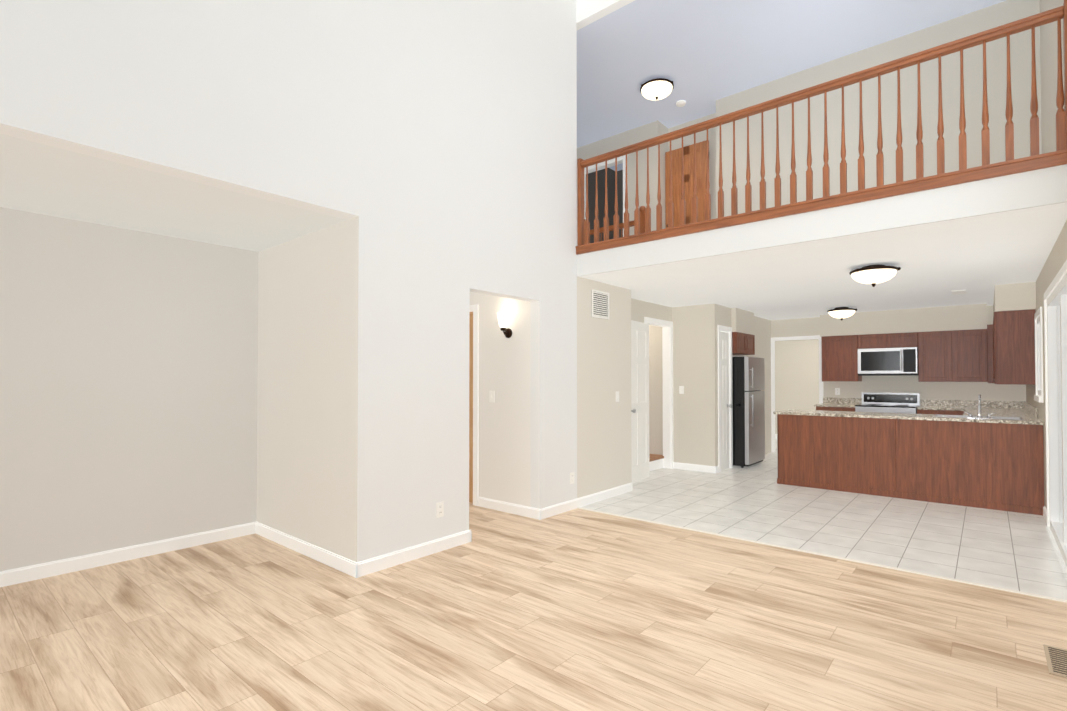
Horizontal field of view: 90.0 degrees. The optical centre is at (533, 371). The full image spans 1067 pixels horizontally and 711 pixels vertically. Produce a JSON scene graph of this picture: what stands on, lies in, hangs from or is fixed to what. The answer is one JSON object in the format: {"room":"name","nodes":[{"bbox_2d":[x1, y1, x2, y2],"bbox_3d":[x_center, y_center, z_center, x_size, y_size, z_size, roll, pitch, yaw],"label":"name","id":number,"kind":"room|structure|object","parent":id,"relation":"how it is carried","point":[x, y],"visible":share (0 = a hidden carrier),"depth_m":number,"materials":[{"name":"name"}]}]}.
{"room":"living room","nodes":[
{"label":"living room","id":0,"kind":"room"},
{"bbox_2d":[0,207,258,571],"bbox_3d":[-3.633,0.161,3.279,0.120,2.440,3.670,-1,-1,40],"label":"wall","id":1,"kind":"structure","parent":0,"point":[128,383],"depth_m":3.89,"materials":[{"name":"paint"}]},
{"bbox_2d":[0,134,345,251],"bbox_3d":[-3.081,-1.126,2.828,1.570,0.120,3.670,-1,-1,40],"label":"ceiling","id":2,"kind":"structure","parent":0,"point":[38,178],"depth_m":3.35,"materials":[{"name":"paint"}]},
{"bbox_2d":[0,0,631,561],"bbox_3d":[-1.665,-1.301,3.175,0.140,5.360,8.590,-1,-1,40],"label":"wall","id":3,"kind":"structure","parent":0,"point":[426,150],"depth_m":3.70,"materials":[{"name":"paint"}]},
{"bbox_2d":[436,501,443,517],"bbox_3d":[-0.724,1.073,4.133,0.009,0.116,0.072,-1,-1,40],"label":"outlet","id":4,"kind":"object","parent":3,"relation":"attached to","point":[439,509],"visible":1,"depth_m":4.13,"materials":[{"name":"white plastic"}]},
{"bbox_2d":[0,434,1046,586],"bbox_3d":[1.180,1.362,5.319,5.950,0.097,15.600,-1,-1,40],"label":"baseboard","id":5,"kind":"structure","parent":3,"relation":"attached to","point":[108,557],"depth_m":4.07,"materials":[{"name":"white wood"}]},
{"bbox_2d":[570,472,573,483],"bbox_3d":[0.397,1.093,5.450,0.009,0.116,0.072,-1,-1,40],"label":"outlet","id":6,"kind":"object","parent":3,"relation":"attached to","point":[571,477],"visible":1,"depth_m":5.44,"materials":[{"name":"white plastic"}]},
{"bbox_2d":[592,289,609,319],"bbox_3d":[0.741,-0.732,5.880,0.012,0.300,0.340,-1,-1,40],"label":"air vent","id":7,"kind":"object","parent":3,"relation":"in","point":[600,304],"visible":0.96,"depth_m":5.87,"materials":[{"name":"grey metal"}]},
{"bbox_2d":[616,391,618,401],"bbox_3d":[0.968,0.292,6.131,0.014,0.116,0.072,-1,-1,40],"label":"light switch","id":8,"kind":"object","parent":3,"relation":"attached to","point":[617,396],"visible":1,"depth_m":6.13,"materials":[{"name":"white plastic"}]},
{"bbox_2d":[575,149,1066,254],"bbox_3d":[1.869,-1.270,4.399,3.660,0.085,0.126,-1,-1,40],"label":"trim","id":9,"kind":"structure","parent":3,"relation":"attached to","point":[1032,163],"depth_m":3.91,"materials":[{"name":"brown wood"}]},
{"bbox_2d":[577,0,1066,245],"bbox_3d":[1.874,-1.773,4.412,3.656,0.920,0.070,-1,-1,40],"label":"loft railing","id":10,"kind":"object","parent":9,"relation":"on","point":[583,229],"visible":0.98,"depth_m":4.01,"materials":[{"name":"brown wood"}]},
{"bbox_2d":[581,6,1063,167],"bbox_3d":[1.874,-2.175,4.418,3.580,0.055,0.072,-1,-1,40],"label":"handrail","id":11,"kind":"object","parent":10,"relation":"attached to","point":[1023,24],"visible":1,"depth_m":3.96,"materials":[{"name":"brown wood"}]},
{"bbox_2d":[577,164,1066,276],"bbox_3d":[1.852,-1.116,4.376,3.660,0.225,0.020,-1,-1,40],"label":"fascia","id":12,"kind":"structure","parent":3,"relation":"attached to","point":[1033,188],"depth_m":3.93,"materials":[{"name":"paint"}]},
{"bbox_2d":[470,292,529,506],"bbox_3d":[-0.863,0.199,5.943,2.290,2.440,0.120,-1,-1,40],"label":"wall","id":13,"kind":"structure","parent":0,"point":[504,431],"depth_m":5.36,"materials":[{"name":"paint"}]},
{"bbox_2d":[469,314,472,502],"bbox_3d":[-0.909,0.401,5.967,0.794,2.022,0.188,-1,-1,40],"label":"hallway door","id":14,"kind":"structure","parent":13,"relation":"in","point":[471,408],"depth_m":5.73,"materials":[{"name":"brown wood"}]},
{"bbox_2d":[470,304,478,505],"bbox_3d":[-0.910,0.360,5.971,0.960,2.120,0.136,-1,-1,40],"label":"trim","id":15,"kind":"structure","parent":13,"relation":"attached to","point":[474,310],"depth_m":5.63,"materials":[{"name":"white wood"}]},
{"bbox_2d":[489,391,494,401],"bbox_3d":[-0.430,0.263,5.486,0.072,0.116,0.014,-1,-1,40],"label":"light switch","id":16,"kind":"object","parent":13,"relation":"attached to","point":[491,396],"visible":1,"depth_m":5.48,"materials":[{"name":"white plastic"}]},
{"bbox_2d":[497,312,511,337],"bbox_3d":[-0.294,-0.455,5.301,0.124,0.250,0.137,-1,-1,40],"label":"sconce","id":17,"kind":"object","parent":13,"relation":"attached to","point":[503,318],"visible":1,"depth_m":5.27,"materials":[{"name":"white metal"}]},
{"bbox_2d":[0,502,1066,710],"bbox_3d":[-1.557,1.396,2.237,6.370,0.060,7.600,-1,-1,40],"label":"floor","id":18,"kind":"structure","parent":0,"point":[577,609],"depth_m":2.82,"materials":[{"name":"brown wood"}]},
{"bbox_2d":[578,507,1066,602],"bbox_3d":[1.845,1.394,4.332,3.660,0.005,0.044,-1,-1,40],"label":"threshold strip","id":19,"kind":"object","parent":18,"relation":"on","point":[953,579],"depth_m":3.90,"materials":[{"name":"beige wood"}]},
{"bbox_2d":[1043,644,1066,677],"bbox_3d":[2.490,1.366,2.498,0.130,0.007,0.340,-1,-1,40],"label":"floor vent","id":20,"kind":"object","parent":18,"relation":"in","point":[1056,658],"visible":1,"depth_m":2.52,"materials":[{"name":"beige metal"}]},
{"bbox_2d":[665,114,712,227],"bbox_3d":[2.368,-2.396,7.697,1.090,2.440,0.120,-1,-1,40],"label":"wall","id":21,"kind":"structure","parent":0,"point":[701,136],"depth_m":7.63,"materials":[{"name":"paint"}]},
{"bbox_2d":[631,298,770,465],"bbox_3d":[1.616,0.250,8.062,2.120,2.400,6.320,-1,-1,40],"label":"wall","id":22,"kind":"structure","parent":0,"point":[695,375],"depth_m":7.81,"materials":[{"name":"paint"}]},
{"bbox_2d":[631,320,649,482],"bbox_3d":[1.383,0.390,6.958,0.197,2.072,0.724,-1,-1,40],"label":"door","id":23,"kind":"structure","parent":22,"relation":"in","point":[640,397],"depth_m":6.99,"materials":[{"name":"white wood"}]},
{"bbox_2d":[644,317,672,468],"bbox_3d":[1.758,0.352,7.676,0.136,2.185,0.850,-1,-1,40],"label":"door frame","id":24,"kind":"structure","parent":22,"relation":"attached to","point":[667,346],"depth_m":7.93,"materials":[{"name":"white wood"}]},
{"bbox_2d":[679,386,683,393],"bbox_3d":[2.180,0.277,7.861,0.072,0.116,0.014,-1,-1,40],"label":"light switch","id":25,"kind":"object","parent":22,"relation":"attached to","point":[681,389],"visible":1,"depth_m":7.86,"materials":[{"name":"white plastic"}]},
{"bbox_2d":[717,325,732,471],"bbox_3d":[2.765,0.395,7.856,0.136,2.105,0.530,-1,-1,40],"label":"door frame","id":26,"kind":"structure","parent":22,"relation":"attached to","point":[721,328],"depth_m":7.96,"materials":[{"name":"white wood"}]},
{"bbox_2d":[720,331,731,469],"bbox_3d":[2.781,0.433,7.840,0.188,2.012,0.376,-1,-1,40],"label":"pantry door","id":27,"kind":"structure","parent":22,"relation":"in","point":[724,352],"depth_m":7.84,"materials":[{"name":"white wood"}]},
{"bbox_2d":[732,332,754,355],"bbox_3d":[3.094,-0.424,8.495,0.576,0.320,0.812,-1,-1,40],"label":"upper cabinet","id":28,"kind":"object","parent":22,"relation":"attached to","point":[743,343],"visible":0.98,"depth_m":8.22,"materials":[{"name":"brown wood"}]},
{"bbox_2d":[731,308,753,334],"bbox_3d":[3.088,-0.765,8.505,0.570,0.358,0.820,-1,-1,40],"label":"soffit","id":29,"kind":"structure","parent":0,"point":[742,321],"depth_m":8.22,"materials":[{"name":"paint"}]},
{"bbox_2d":[577,0,1005,170],"bbox_3d":[-0.062,-3.885,3.563,5.710,0.420,11.440,-1,-1,40],"label":"ceiling","id":30,"kind":"structure","parent":0,"point":[702,54],"depth_m":5.93,"materials":[{"name":"paint"}]},
{"bbox_2d":[640,78,673,99],"bbox_3d":[1.569,-3.533,6.752,0.434,0.193,0.416,-1,-1,40],"label":"ceiling light","id":31,"kind":"object","parent":30,"relation":"attached to","point":[657,89],"visible":1,"depth_m":6.65,"materials":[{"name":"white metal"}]},
{"bbox_2d":[676,100,685,106],"bbox_3d":[1.988,-3.604,7.197,0.130,0.038,0.130,-1,-1,40],"label":"smoke detector","id":32,"kind":"object","parent":30,"relation":"attached to","point":[680,103],"visible":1,"depth_m":7.16,"materials":[{"name":"white plastic"}]},
{"bbox_2d":[775,340,818,433],"bbox_3d":[6.321,0.297,11.281,4.120,2.400,0.120,-1,-1,40],"label":"wall","id":33,"kind":"structure","parent":0,"point":[796,375],"depth_m":11.67,"materials":[{"name":"paint"}]},
{"bbox_2d":[577,0,1041,242],"bbox_3d":[2.798,-2.407,6.898,5.460,2.440,0.120,-1,-1,40],"label":"wall","id":34,"kind":"structure","parent":0,"point":[987,18],"depth_m":6.01,"materials":[{"name":"paint"}]},
{"bbox_2d":[577,155,625,245],"bbox_3d":[1.095,-2.219,8.334,0.910,2.105,0.136,-1,-1,40],"label":"door frame","id":35,"kind":"structure","parent":34,"relation":"attached to","point":[622,159],"depth_m":8.25,"materials":[{"name":"white wood"}]},
{"bbox_2d":[665,140,708,227],"bbox_3d":[2.192,-2.196,7.614,0.644,2.022,0.188,-1,-1,40],"label":"door","id":36,"kind":"structure","parent":34,"relation":"in","point":[688,154],"depth_m":7.59,"materials":[{"name":"brown wood"}]},
{"bbox_2d":[579,202,1066,319],"bbox_3d":[2.846,-1.065,7.035,5.590,0.200,6.320,-1,-1,40],"label":"ceiling","id":37,"kind":"structure","parent":0,"point":[978,258],"depth_m":5.25,"materials":[{"name":"paint"}]},
{"bbox_2d":[827,307,856,320],"bbox_3d":[4.629,-0.855,7.997,0.392,0.193,0.374,-1,-1,40],"label":"kitchen ceiling light","id":38,"kind":"object","parent":37,"relation":"attached to","point":[841,313],"visible":1,"depth_m":7.89,"materials":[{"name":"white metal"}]},
{"bbox_2d":[849,265,900,286],"bbox_3d":[3.242,-0.897,5.068,0.413,0.193,0.395,-1,-1,40],"label":"ceiling light","id":39,"kind":"object","parent":37,"relation":"attached to","point":[873,275],"visible":1,"depth_m":4.96,"materials":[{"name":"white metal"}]},
{"bbox_2d":[951,290,966,294],"bbox_3d":[5.229,-0.965,6.556,0.140,0.014,0.340,-1,-1,40],"label":"ceiling vent","id":40,"kind":"object","parent":37,"relation":"in","point":[957,292],"visible":1,"depth_m":6.54,"materials":[{"name":"white plastic"}]},
{"bbox_2d":[581,438,1066,599],"bbox_3d":[3.826,1.488,8.568,6.370,0.060,9.020,-1,-1,40],"label":"floor","id":41,"kind":"structure","parent":0,"point":[991,547],"depth_m":4.92,"materials":[{"name":"white tile"}]},
{"bbox_2d":[649,454,663,471],"bbox_3d":[1.237,0.988,8.085,1.251,0.925,0.870,-1,-1,40],"label":"flight","id":42,"kind":"object","parent":41,"relation":"on","point":[655,461],"visible":0.02,"depth_m":7.83,"materials":[{"name":"white"}]},
{"bbox_2d":[732,356,764,467],"bbox_3d":[3.179,0.622,8.394,0.766,1.665,0.750,-1,-1,40],"label":"fridge","id":43,"kind":"object","parent":41,"relation":"on","point":[748,385],"visible":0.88,"depth_m":8.01,"materials":[{"name":"silver metal"}]},
{"bbox_2d":[816,406,854,411],"bbox_3d":[5.008,1.017,8.741,0.553,0.882,0.626,-1,-1,40],"label":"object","id":44,"kind":"structure","parent":41,"relation":"on","point":[817,407],"depth_m":8.50,"materials":[{"name":"brown wood"}]},
{"bbox_2d":[814,397,861,407],"bbox_3d":[4.994,0.510,8.747,0.576,0.130,0.646,-1,-1,40],"label":"countertop","id":45,"kind":"structure","parent":44,"relation":"on","point":[827,401],"depth_m":8.89,"materials":[{"name":"stone"}]},
{"bbox_2d":[777,410,972,506],"bbox_3d":[4.034,0.984,6.434,1.889,0.882,0.660,-1,-1,40],"label":"cabinet","id":46,"kind":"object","parent":41,"relation":"on","point":[920,460],"depth_m":6.09,"materials":[{"name":"brown wood"}]},
{"bbox_2d":[773,409,957,420],"bbox_3d":[3.978,0.600,6.466,1.831,0.184,0.697,-1,-1,40],"label":"countertop","id":47,"kind":"structure","parent":46,"relation":"on","point":[935,417],"depth_m":6.26,"materials":[{"name":"stone"}]},
{"bbox_2d":[855,392,919,413],"bbox_3d":[5.487,0.898,8.268,0.774,1.110,0.696,-1,-1,40],"label":"range","id":48,"kind":"object","parent":41,"relation":"on","point":[893,402],"visible":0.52,"depth_m":8.31,"materials":[{"name":"silver metal"}]},
{"bbox_2d":[917,409,963,414],"bbox_3d":[6.050,1.005,7.856,0.599,0.882,0.626,-1,-1,40],"label":"cabinet","id":49,"kind":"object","parent":41,"relation":"on","point":[918,411],"depth_m":7.65,"materials":[{"name":"brown wood"}]},
{"bbox_2d":[917,399,963,410],"bbox_3d":[6.020,0.497,7.874,0.542,0.130,0.648,-1,-1,40],"label":"countertop","id":50,"kind":"structure","parent":49,"relation":"on","point":[926,404],"depth_m":8.06,"materials":[{"name":"stone"}]},
{"bbox_2d":[961,414,1043,515],"bbox_3d":[5.715,0.986,6.561,0.630,0.882,3.032,-1,-1,40],"label":"cabinet","id":51,"kind":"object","parent":41,"relation":"on","point":[996,466],"depth_m":5.38,"materials":[{"name":"brown wood"}]},
{"bbox_2d":[955,400,1042,424],"bbox_3d":[5.694,0.553,6.563,0.660,0.280,3.066,-1,-1,40],"label":"countertop","id":52,"kind":"structure","parent":51,"relation":"on","point":[1016,412],"depth_m":6.63,"materials":[{"name":"stone"}]},
{"bbox_2d":[964,394,995,418],"bbox_3d":[4.735,0.374,5.663,0.260,0.251,0.218,-1,-1,40],"label":"sink faucet","id":53,"kind":"object","parent":52,"relation":"on","point":[979,416],"visible":1,"depth_m":5.59,"materials":[{"name":"silver metal"}]},
{"bbox_2d":[771,306,1025,405],"bbox_3d":[4.900,0.269,9.339,5.470,2.400,0.120,-1,-1,40],"label":"wall","id":54,"kind":"structure","parent":0,"point":[986,391],"depth_m":8.44,"materials":[{"name":"paint"}]},
{"bbox_2d":[771,335,822,451],"bbox_3d":[4.660,0.428,9.452,0.854,2.085,0.016,-1,-1,40],"label":"door frame","id":55,"kind":"structure","parent":54,"relation":"attached to","point":[773,339],"depth_m":9.68,"materials":[{"name":"white wood"}]},
{"bbox_2d":[835,388,839,394],"bbox_3d":[5.151,0.344,9.039,0.072,0.116,0.009,-1,-1,40],"label":"outlet","id":56,"kind":"object","parent":54,"relation":"attached to","point":[837,391],"visible":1,"depth_m":9.04,"materials":[{"name":"white plastic"}]},
{"bbox_2d":[821,335,861,380],"bbox_3d":[5.113,-0.204,8.858,0.527,0.750,0.341,-1,-1,40],"label":"upper cabinet","id":57,"kind":"object","parent":54,"relation":"attached to","point":[839,353],"depth_m":8.72,"materials":[{"name":"brown wood"}]},
{"bbox_2d":[857,334,880,348],"bbox_3d":[5.481,-0.471,8.548,0.441,0.225,0.341,-1,-1,40],"label":"upper cabinet","id":58,"kind":"object","parent":54,"relation":"attached to","point":[868,341],"depth_m":8.47,"materials":[{"name":"brown wood"}]},
{"bbox_2d":[881,333,916,347],"bbox_3d":[5.744,-0.474,8.324,0.441,0.225,0.341,-1,-1,40],"label":"upper cabinet","id":59,"kind":"object","parent":54,"relation":"attached to","point":[890,340],"depth_m":8.21,"materials":[{"name":"brown wood"}]},
{"bbox_2d":[858,347,917,375],"bbox_3d":[5.579,-0.143,8.392,0.776,0.425,0.446,-1,-1,40],"label":"microwave","id":60,"kind":"object","parent":59,"relation":"attached to","point":[888,361],"visible":1,"depth_m":8.25,"materials":[{"name":"silver metal"}]},
{"bbox_2d":[917,331,944,380],"bbox_3d":[6.089,-0.215,8.027,0.465,0.750,0.341,-1,-1,40],"label":"upper cabinet","id":61,"kind":"object","parent":54,"relation":"attached to","point":[931,345],"depth_m":7.94,"materials":[{"name":"brown wood"}]},
{"bbox_2d":[945,329,988,380],"bbox_3d":[6.345,-0.219,7.810,0.458,0.750,0.341,-1,-1,40],"label":"upper cabinet","id":62,"kind":"object","parent":54,"relation":"attached to","point":[966,351],"depth_m":7.68,"materials":[{"name":"brown wood"}]},
{"bbox_2d":[981,325,992,382],"bbox_3d":[6.650,-0.242,7.551,0.469,0.830,0.341,-1,-1,40],"label":"upper cabinet","id":63,"kind":"object","parent":54,"relation":"attached to","point":[990,327],"depth_m":7.52,"materials":[{"name":"brown wood"}]},
{"bbox_2d":[820,303,986,336],"bbox_3d":[5.713,-0.767,8.365,2.130,0.358,0.335,-1,-1,40],"label":"soffit","id":64,"kind":"structure","parent":0,"point":[974,316],"depth_m":8.14,"materials":[{"name":"paint"}]},
{"bbox_2d":[993,282,1035,316],"bbox_3d":[6.102,-0.819,6.809,0.340,0.298,2.200,-1,-1,40],"label":"soffit","id":65,"kind":"structure","parent":0,"point":[1015,296],"depth_m":5.97,"materials":[{"name":"paint"}]},
{"bbox_2d":[1026,0,1066,511],"bbox_3d":[2.715,-1.311,2.477,0.120,5.360,13.440,-1,-1,40],"label":"wall","id":66,"kind":"structure","parent":0,"point":[1055,261],"depth_m":4.57,"materials":[{"name":"paint"}]},
{"bbox_2d":[993,309,1034,384],"bbox_3d":[5.613,-0.261,6.236,0.346,0.830,0.663,-1,-1,40],"label":"upper cabinet","id":67,"kind":"object","parent":66,"relation":"attached to","point":[1000,349],"depth_m":5.99,"materials":[{"name":"brown wood"}]},
{"bbox_2d":[1034,307,1042,402],"bbox_3d":[5.278,-0.157,5.498,0.150,0.940,0.830,-1,-1,40],"label":"kitchen window","id":68,"kind":"structure","parent":66,"relation":"in","point":[1038,396],"depth_m":5.75,"materials":[{"name":"white"}]},
{"bbox_2d":[1044,260,1066,576],"bbox_3d":[4.096,0.368,4.100,0.150,2.170,1.920,-1,-1,40],"label":"patio door","id":69,"kind":"structure","parent":66,"relation":"in","point":[1055,300],"depth_m":4.72,"materials":[{"name":"white"}]},
{"bbox_3d":[2.069,-1.189,6.030,5.470,0.020,2.780,-1,-1,40],"label":"floor","id":70,"kind":"structure","parent":0,"visible":0},
{"bbox_2d":[584,206,645,243],"bbox_3d":[1.137,-1.730,7.697,1.080,1.110,0.095,-1,-1,40],"label":"railing","id":71,"kind":"object","parent":70,"relation":"on","point":[631,223],"visible":0.12,"depth_m":7.47,"materials":[{"name":"brown wood"}]}
]}

